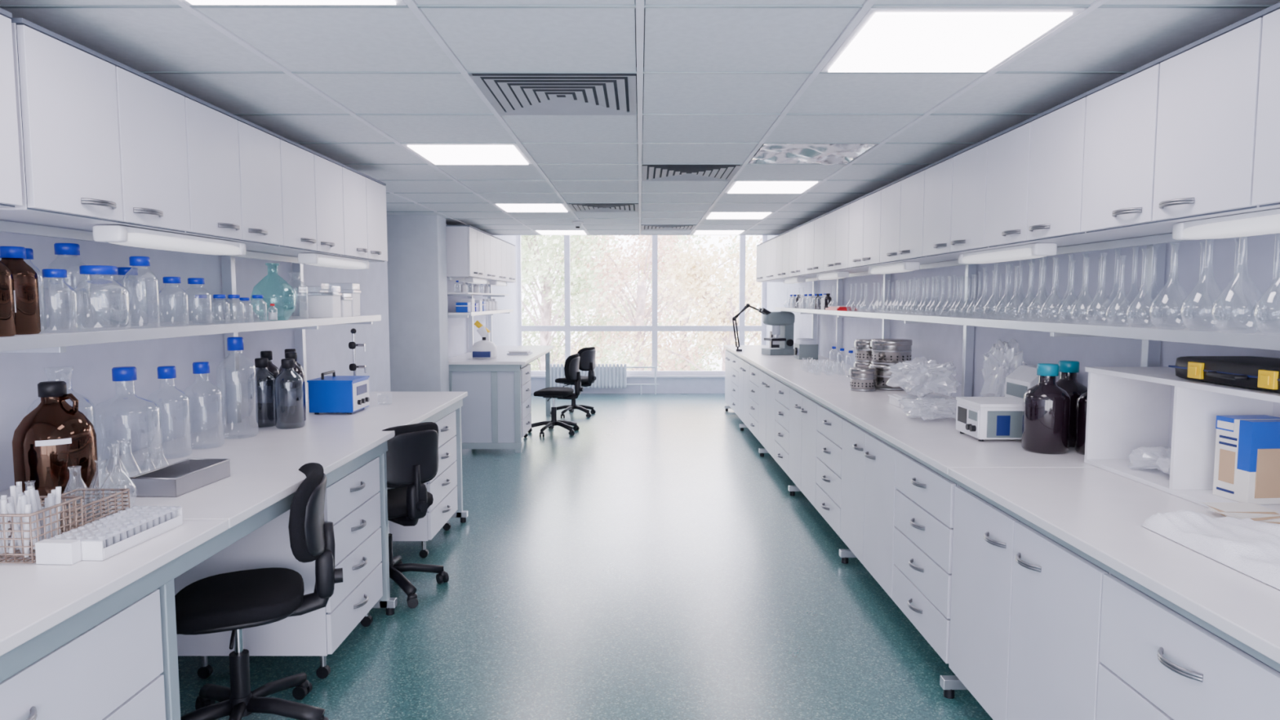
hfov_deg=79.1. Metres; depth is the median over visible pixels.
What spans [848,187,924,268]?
upper cabinet
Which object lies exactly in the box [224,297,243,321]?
bottle
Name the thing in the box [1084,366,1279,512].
organizer
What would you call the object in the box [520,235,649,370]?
tree
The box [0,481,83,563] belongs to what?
wire basket
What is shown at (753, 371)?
drawer unit
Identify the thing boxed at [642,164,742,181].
ceiling vent
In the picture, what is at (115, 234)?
under-cabinet light
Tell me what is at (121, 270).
bottle
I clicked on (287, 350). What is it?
bottle
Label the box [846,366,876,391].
drum
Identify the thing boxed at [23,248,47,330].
bottle
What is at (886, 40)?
ceiling light panel
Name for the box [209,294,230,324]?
bottle
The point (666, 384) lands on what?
wall
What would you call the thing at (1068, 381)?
bottle
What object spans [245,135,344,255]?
upper cabinet
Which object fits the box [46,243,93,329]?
bottle
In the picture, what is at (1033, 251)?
under-cabinet light
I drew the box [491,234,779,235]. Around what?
ceiling
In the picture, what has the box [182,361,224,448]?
bottle
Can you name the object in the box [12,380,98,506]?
jug
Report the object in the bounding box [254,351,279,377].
bottle
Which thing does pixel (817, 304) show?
bottle
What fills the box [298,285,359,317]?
storage containers
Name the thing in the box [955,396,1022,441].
instrument
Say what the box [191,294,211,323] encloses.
bottle
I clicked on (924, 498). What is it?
drawer unit
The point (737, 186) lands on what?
ceiling light panel
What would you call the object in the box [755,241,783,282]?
upper cabinet
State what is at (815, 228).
upper cabinet
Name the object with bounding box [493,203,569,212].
ceiling light panel
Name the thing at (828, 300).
bottle
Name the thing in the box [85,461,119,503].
flask
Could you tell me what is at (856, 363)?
drum
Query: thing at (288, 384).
glass bottle
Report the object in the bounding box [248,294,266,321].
bottle
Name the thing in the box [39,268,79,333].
bottle
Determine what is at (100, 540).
test tube rack
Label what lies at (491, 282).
under-cabinet light
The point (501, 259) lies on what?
upper cabinet
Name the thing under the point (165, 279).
bottle
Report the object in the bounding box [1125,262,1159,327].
flask
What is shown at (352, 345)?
faucet
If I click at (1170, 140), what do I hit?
upper cabinet
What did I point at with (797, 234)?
upper cabinet
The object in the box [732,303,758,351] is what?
desk lamp
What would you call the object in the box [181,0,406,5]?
ceiling light panel
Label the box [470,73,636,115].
ceiling vent
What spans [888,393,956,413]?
boxes
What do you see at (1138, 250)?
flask
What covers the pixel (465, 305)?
storage box
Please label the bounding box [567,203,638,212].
ceiling vent
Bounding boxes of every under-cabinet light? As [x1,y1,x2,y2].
[92,225,245,255]
[297,253,368,269]
[464,277,487,284]
[489,280,507,286]
[782,276,805,284]
[816,271,848,279]
[868,261,919,274]
[958,243,1057,263]
[1172,208,1279,239]
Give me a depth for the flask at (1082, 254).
3.21 m
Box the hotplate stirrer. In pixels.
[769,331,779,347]
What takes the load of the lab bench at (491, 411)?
on the floor
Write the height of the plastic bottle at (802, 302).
0.140 m
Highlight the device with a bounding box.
[306,370,369,414]
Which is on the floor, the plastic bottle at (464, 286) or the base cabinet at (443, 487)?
the base cabinet at (443, 487)
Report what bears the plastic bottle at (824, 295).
on the shelf at (1152, 337)
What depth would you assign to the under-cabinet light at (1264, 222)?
2.05 m
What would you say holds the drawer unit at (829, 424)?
attached to the lab bench at (1098, 514)
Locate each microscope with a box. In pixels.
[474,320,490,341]
[757,307,795,355]
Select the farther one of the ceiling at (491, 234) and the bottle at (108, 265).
the ceiling at (491, 234)
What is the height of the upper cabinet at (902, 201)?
0.472 m
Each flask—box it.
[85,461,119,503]
[97,444,137,511]
[99,447,130,487]
[107,440,142,493]
[250,264,296,319]
[1004,271,1026,320]
[1018,284,1043,319]
[1054,262,1083,321]
[1069,253,1097,322]
[1084,274,1112,323]
[1085,253,1116,325]
[1099,248,1131,324]
[1105,264,1135,326]
[1116,249,1150,324]
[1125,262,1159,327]
[1134,246,1169,325]
[1148,242,1195,328]
[1154,244,1191,327]
[1179,240,1232,331]
[1181,242,1219,328]
[1210,239,1269,333]
[1213,239,1255,330]
[1250,235,1278,332]
[1252,269,1279,335]
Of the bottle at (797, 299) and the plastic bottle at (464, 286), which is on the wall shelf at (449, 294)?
the plastic bottle at (464, 286)
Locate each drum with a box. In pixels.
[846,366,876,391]
[851,338,871,362]
[853,361,871,367]
[867,338,912,365]
[868,363,911,391]
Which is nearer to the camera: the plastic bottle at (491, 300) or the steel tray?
the steel tray
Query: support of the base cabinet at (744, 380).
attached to the lab bench at (1098, 514)
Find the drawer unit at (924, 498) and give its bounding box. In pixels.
[892,450,959,663]
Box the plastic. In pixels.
[1128,445,1171,474]
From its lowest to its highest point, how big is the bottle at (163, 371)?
0.365 m
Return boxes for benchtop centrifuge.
[471,337,497,359]
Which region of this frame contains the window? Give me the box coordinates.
[515,235,767,377]
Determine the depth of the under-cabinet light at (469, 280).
8.05 m
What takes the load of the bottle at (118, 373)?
on the lab bench at (43, 607)
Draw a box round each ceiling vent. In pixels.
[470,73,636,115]
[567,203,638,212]
[641,225,696,230]
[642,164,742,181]
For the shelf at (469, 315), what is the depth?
8.97 m
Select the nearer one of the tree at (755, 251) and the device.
the device
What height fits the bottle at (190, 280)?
0.184 m
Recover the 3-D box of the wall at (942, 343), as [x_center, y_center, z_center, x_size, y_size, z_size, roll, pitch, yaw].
[2.125,-0.441,5.081,0.150,3.150,15.300,0,4,0]
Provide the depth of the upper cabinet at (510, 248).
9.95 m
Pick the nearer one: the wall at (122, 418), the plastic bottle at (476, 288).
the wall at (122, 418)
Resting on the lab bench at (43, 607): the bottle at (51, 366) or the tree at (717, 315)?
the bottle at (51, 366)
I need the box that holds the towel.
[1141,509,1279,589]
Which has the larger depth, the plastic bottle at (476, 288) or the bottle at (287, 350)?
the plastic bottle at (476, 288)
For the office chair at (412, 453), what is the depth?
3.86 m
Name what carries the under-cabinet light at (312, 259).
attached to the upper cabinet at (364, 196)
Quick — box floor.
[177,393,992,719]
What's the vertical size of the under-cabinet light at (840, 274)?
0.055 m
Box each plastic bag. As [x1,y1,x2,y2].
[886,356,960,398]
[897,397,956,420]
[980,338,1025,396]
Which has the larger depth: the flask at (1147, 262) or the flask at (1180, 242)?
the flask at (1147, 262)
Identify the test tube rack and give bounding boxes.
[35,505,182,564]
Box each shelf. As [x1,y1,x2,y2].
[0,220,381,423]
[447,276,513,351]
[447,292,509,297]
[774,233,1279,396]
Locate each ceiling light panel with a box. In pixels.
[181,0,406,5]
[401,143,532,164]
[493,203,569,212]
[533,230,587,235]
[692,230,746,235]
[704,212,773,219]
[724,180,822,193]
[820,8,1084,72]
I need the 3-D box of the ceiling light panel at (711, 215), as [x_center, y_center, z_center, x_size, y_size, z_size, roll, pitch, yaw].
[0.900,-1.341,7.137,0.572,0.036,0.572,0,4,0]
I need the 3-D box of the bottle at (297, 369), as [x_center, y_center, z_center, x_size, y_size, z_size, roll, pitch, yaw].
[-1.800,0.141,4.013,0.124,0.360,0.125,0,4,0]
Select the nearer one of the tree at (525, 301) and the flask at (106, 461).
the flask at (106, 461)
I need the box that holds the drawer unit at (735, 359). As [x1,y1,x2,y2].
[731,354,740,415]
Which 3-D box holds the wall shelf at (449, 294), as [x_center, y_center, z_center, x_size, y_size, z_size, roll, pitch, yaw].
[-1.849,-0.744,8.869,0.298,0.035,2.400,0,4,0]
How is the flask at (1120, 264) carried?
on the shelf at (1152, 337)
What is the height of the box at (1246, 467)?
0.252 m
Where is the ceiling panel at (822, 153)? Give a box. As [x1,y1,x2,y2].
[749,143,876,164]
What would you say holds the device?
on the lab bench at (43, 607)
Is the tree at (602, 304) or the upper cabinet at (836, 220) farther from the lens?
the tree at (602, 304)
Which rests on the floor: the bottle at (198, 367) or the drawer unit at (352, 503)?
the drawer unit at (352, 503)
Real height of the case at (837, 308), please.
0.040 m
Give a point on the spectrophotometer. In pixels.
(1024, 377)
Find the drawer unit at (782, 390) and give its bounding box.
[774,379,791,475]
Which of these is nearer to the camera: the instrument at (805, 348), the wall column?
the wall column
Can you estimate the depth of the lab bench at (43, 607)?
2.42 m
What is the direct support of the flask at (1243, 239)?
on the shelf at (1152, 337)
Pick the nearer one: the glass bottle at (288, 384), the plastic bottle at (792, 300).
the glass bottle at (288, 384)
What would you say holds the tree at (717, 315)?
on the ground
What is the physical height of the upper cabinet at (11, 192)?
0.470 m
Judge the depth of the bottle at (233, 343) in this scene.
3.54 m
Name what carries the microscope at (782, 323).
on the lab bench at (1098, 514)
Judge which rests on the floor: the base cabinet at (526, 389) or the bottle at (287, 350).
the base cabinet at (526, 389)
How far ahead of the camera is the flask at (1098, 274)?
3.10 m
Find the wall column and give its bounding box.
[386,214,448,391]
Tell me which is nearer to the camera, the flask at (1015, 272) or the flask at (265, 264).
the flask at (1015, 272)
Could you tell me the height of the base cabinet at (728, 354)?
0.716 m
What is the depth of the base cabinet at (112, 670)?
1.77 m
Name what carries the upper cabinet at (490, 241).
attached to the wall at (504, 325)
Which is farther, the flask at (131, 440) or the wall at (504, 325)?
the wall at (504, 325)
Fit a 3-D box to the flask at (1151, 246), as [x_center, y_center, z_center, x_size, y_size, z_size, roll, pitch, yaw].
[1.840,-0.265,2.780,0.105,0.285,0.105,0,4,0]
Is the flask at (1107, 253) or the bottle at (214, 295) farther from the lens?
the bottle at (214, 295)
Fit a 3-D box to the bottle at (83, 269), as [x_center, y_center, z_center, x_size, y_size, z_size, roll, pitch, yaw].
[-1.710,-0.195,2.457,0.156,0.205,0.156,0,4,0]
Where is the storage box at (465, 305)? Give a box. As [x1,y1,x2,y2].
[455,298,486,312]
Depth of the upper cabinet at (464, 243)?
7.57 m
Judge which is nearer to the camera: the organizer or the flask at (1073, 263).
the organizer
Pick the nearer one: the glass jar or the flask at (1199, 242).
the flask at (1199, 242)
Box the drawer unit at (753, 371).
[749,364,759,439]
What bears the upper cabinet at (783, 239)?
attached to the wall at (942, 343)
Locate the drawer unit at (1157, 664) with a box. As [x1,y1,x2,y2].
[1096,573,1279,719]
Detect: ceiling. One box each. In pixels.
[0,0,1279,234]
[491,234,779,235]
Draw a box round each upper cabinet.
[0,8,22,208]
[0,17,190,233]
[177,92,283,246]
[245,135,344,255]
[286,164,387,262]
[445,225,484,278]
[480,231,496,279]
[487,236,506,281]
[505,241,515,282]
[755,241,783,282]
[765,236,783,280]
[776,230,813,279]
[789,222,817,277]
[804,213,858,275]
[823,202,868,271]
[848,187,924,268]
[880,167,958,263]
[922,137,998,257]
[984,92,1165,248]
[1080,10,1279,233]
[1251,2,1279,208]
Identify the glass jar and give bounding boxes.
[282,271,308,319]
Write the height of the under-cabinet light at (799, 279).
0.055 m
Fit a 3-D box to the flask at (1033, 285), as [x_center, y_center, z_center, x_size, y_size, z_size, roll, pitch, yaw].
[1.840,-0.334,3.641,0.107,0.289,0.107,0,4,0]
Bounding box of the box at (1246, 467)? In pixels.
[1212,414,1279,504]
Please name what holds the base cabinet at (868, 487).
attached to the lab bench at (1098, 514)
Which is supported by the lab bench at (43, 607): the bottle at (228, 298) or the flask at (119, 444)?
the flask at (119, 444)
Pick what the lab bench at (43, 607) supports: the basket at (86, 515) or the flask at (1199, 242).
the basket at (86, 515)
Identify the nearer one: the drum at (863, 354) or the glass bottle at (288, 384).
the glass bottle at (288, 384)
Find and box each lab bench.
[0,391,467,719]
[448,345,555,453]
[723,345,1279,698]
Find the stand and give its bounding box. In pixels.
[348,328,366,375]
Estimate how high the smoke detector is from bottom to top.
0.060 m
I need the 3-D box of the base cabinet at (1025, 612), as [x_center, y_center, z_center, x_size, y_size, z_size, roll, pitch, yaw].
[1.468,0.864,2.485,0.635,0.716,0.939,0,4,0]
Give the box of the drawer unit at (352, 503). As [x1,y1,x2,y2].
[173,457,382,679]
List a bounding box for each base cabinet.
[0,589,165,719]
[386,410,457,558]
[520,364,531,437]
[724,350,733,408]
[737,358,751,429]
[758,369,776,459]
[788,388,819,507]
[840,419,899,599]
[948,485,1110,719]
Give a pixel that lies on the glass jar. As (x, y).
(300, 272)
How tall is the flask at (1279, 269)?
0.279 m
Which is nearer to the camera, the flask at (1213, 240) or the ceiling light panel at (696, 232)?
the flask at (1213, 240)
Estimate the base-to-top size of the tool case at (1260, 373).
0.076 m
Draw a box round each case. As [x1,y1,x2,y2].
[825,306,858,311]
[1168,355,1279,392]
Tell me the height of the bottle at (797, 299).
0.150 m
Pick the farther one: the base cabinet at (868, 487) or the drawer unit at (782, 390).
the drawer unit at (782, 390)
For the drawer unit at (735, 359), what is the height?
0.716 m
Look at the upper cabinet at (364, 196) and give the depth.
4.29 m
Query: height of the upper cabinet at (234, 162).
0.470 m
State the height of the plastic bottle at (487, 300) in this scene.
0.140 m
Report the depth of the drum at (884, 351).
5.41 m
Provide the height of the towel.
0.054 m
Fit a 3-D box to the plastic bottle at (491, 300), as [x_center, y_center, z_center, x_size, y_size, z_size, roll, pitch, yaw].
[-1.800,-0.671,9.376,0.080,0.140,0.080,0,4,0]
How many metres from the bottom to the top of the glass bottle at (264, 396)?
0.340 m
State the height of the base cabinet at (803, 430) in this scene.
0.716 m
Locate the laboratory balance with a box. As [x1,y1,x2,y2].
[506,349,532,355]
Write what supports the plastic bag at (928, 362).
on the boxes at (893, 398)
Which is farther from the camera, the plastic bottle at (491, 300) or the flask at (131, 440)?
the plastic bottle at (491, 300)
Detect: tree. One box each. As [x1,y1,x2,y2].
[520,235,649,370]
[521,235,596,369]
[530,235,697,370]
[533,235,731,370]
[604,235,760,370]
[611,235,761,370]
[708,235,761,343]
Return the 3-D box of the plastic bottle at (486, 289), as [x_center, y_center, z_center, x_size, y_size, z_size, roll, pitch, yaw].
[-1.840,-0.853,9.312,0.064,0.112,0.064,0,4,0]
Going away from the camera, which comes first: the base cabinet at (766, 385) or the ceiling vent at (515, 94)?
the ceiling vent at (515, 94)
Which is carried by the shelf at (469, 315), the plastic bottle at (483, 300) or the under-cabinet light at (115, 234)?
the plastic bottle at (483, 300)
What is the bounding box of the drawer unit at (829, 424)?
[815,404,845,537]
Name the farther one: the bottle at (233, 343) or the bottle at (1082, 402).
the bottle at (233, 343)
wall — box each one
[0,231,390,491]
[445,224,516,358]
[529,374,724,393]
[765,232,1279,397]
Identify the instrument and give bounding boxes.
[794,337,817,359]
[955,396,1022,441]
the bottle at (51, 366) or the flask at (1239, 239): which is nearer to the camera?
the flask at (1239, 239)
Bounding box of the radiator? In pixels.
[550,363,658,394]
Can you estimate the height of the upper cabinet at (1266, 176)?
0.472 m
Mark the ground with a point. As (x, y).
(719, 362)
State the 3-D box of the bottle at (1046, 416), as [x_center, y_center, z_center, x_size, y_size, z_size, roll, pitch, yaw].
[1.700,0.198,3.245,0.176,0.365,0.176,0,4,0]
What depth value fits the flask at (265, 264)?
3.74 m
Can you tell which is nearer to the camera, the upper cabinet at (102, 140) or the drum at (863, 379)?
the upper cabinet at (102, 140)
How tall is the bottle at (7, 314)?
0.250 m
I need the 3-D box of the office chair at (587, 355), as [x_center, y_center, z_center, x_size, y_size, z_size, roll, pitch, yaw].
[-0.870,0.280,10.222,0.642,0.913,0.597,3,5,30]
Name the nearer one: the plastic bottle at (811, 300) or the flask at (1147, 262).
the flask at (1147, 262)
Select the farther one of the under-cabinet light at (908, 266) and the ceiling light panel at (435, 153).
the under-cabinet light at (908, 266)
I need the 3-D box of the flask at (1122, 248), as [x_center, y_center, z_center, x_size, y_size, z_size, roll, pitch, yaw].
[1.840,-0.284,2.995,0.107,0.290,0.107,0,4,0]
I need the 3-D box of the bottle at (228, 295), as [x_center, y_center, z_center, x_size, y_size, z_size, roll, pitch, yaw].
[-1.730,-0.219,3.308,0.072,0.120,0.072,0,4,0]
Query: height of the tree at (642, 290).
8.157 m
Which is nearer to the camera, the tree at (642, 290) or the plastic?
the plastic
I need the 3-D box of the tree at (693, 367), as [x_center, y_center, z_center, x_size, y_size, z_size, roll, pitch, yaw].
[1.743,-0.761,25.632,5.653,8.607,5.810,-4,6,-44]
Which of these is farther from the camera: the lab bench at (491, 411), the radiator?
the radiator
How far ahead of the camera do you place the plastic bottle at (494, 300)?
9.55 m
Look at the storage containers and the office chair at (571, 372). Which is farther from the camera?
the office chair at (571, 372)
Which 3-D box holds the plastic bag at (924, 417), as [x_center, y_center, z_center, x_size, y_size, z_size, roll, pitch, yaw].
[1.566,0.259,4.141,0.336,0.104,0.382,0,4,0]
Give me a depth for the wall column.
7.19 m
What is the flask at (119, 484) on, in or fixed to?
on the lab bench at (43, 607)
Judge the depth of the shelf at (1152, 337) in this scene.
3.04 m
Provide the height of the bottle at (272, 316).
0.080 m
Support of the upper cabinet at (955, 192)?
attached to the wall at (942, 343)
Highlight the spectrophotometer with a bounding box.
[1004,364,1060,399]
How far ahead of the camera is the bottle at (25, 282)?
2.21 m
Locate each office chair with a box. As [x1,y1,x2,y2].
[174,462,342,719]
[381,422,448,608]
[528,353,583,436]
[550,346,596,417]
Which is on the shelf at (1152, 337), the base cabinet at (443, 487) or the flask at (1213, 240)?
the flask at (1213, 240)
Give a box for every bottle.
[0,245,40,334]
[0,261,16,336]
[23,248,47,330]
[26,366,98,472]
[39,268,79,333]
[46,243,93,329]
[69,265,131,331]
[82,265,124,327]
[89,366,163,473]
[108,266,148,326]
[122,256,160,328]
[146,365,191,459]
[156,276,189,326]
[182,277,212,324]
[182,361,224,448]
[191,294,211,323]
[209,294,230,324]
[216,337,258,439]
[224,294,244,323]
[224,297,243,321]
[235,297,253,322]
[247,357,275,427]
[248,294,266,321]
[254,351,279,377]
[267,303,277,320]
[274,358,304,429]
[279,348,302,371]
[279,351,306,421]
[461,281,467,292]
[473,284,479,293]
[482,298,488,311]
[484,284,489,293]
[486,298,491,310]
[489,298,494,310]
[493,298,497,310]
[790,295,795,307]
[795,294,800,308]
[798,295,806,308]
[808,294,814,308]
[814,293,822,309]
[821,294,826,310]
[823,293,831,310]
[1021,363,1070,453]
[1055,360,1087,447]
[1074,390,1087,454]
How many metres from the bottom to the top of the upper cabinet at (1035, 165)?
0.472 m
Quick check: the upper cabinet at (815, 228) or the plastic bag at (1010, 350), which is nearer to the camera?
the plastic bag at (1010, 350)
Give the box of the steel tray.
[128,457,230,497]
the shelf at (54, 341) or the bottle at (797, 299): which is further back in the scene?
the bottle at (797, 299)
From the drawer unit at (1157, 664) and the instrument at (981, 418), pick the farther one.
the instrument at (981, 418)
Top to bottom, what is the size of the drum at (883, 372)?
0.175 m
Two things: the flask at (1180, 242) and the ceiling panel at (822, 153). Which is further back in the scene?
the ceiling panel at (822, 153)
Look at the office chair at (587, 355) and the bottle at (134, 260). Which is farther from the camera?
the office chair at (587, 355)
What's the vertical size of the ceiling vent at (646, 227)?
0.018 m
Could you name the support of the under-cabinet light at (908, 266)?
attached to the upper cabinet at (864, 211)
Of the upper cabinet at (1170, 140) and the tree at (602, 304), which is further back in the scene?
the tree at (602, 304)
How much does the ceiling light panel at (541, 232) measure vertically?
0.036 m
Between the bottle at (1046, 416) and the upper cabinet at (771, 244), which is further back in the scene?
the upper cabinet at (771, 244)
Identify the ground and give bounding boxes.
[533,346,723,370]
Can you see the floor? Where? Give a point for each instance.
(646, 562)
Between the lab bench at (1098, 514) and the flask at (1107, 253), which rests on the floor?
the lab bench at (1098, 514)
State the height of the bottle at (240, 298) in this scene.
0.108 m
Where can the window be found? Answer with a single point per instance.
(567, 328)
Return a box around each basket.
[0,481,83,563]
[10,487,129,538]
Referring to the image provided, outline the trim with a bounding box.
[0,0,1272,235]
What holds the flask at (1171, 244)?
on the shelf at (1152, 337)
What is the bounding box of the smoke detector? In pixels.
[572,221,582,228]
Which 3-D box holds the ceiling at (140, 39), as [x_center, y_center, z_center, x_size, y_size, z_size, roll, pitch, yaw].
[-0.550,-1.128,3.247,5.500,0.196,11.990,0,4,0]
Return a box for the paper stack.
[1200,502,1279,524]

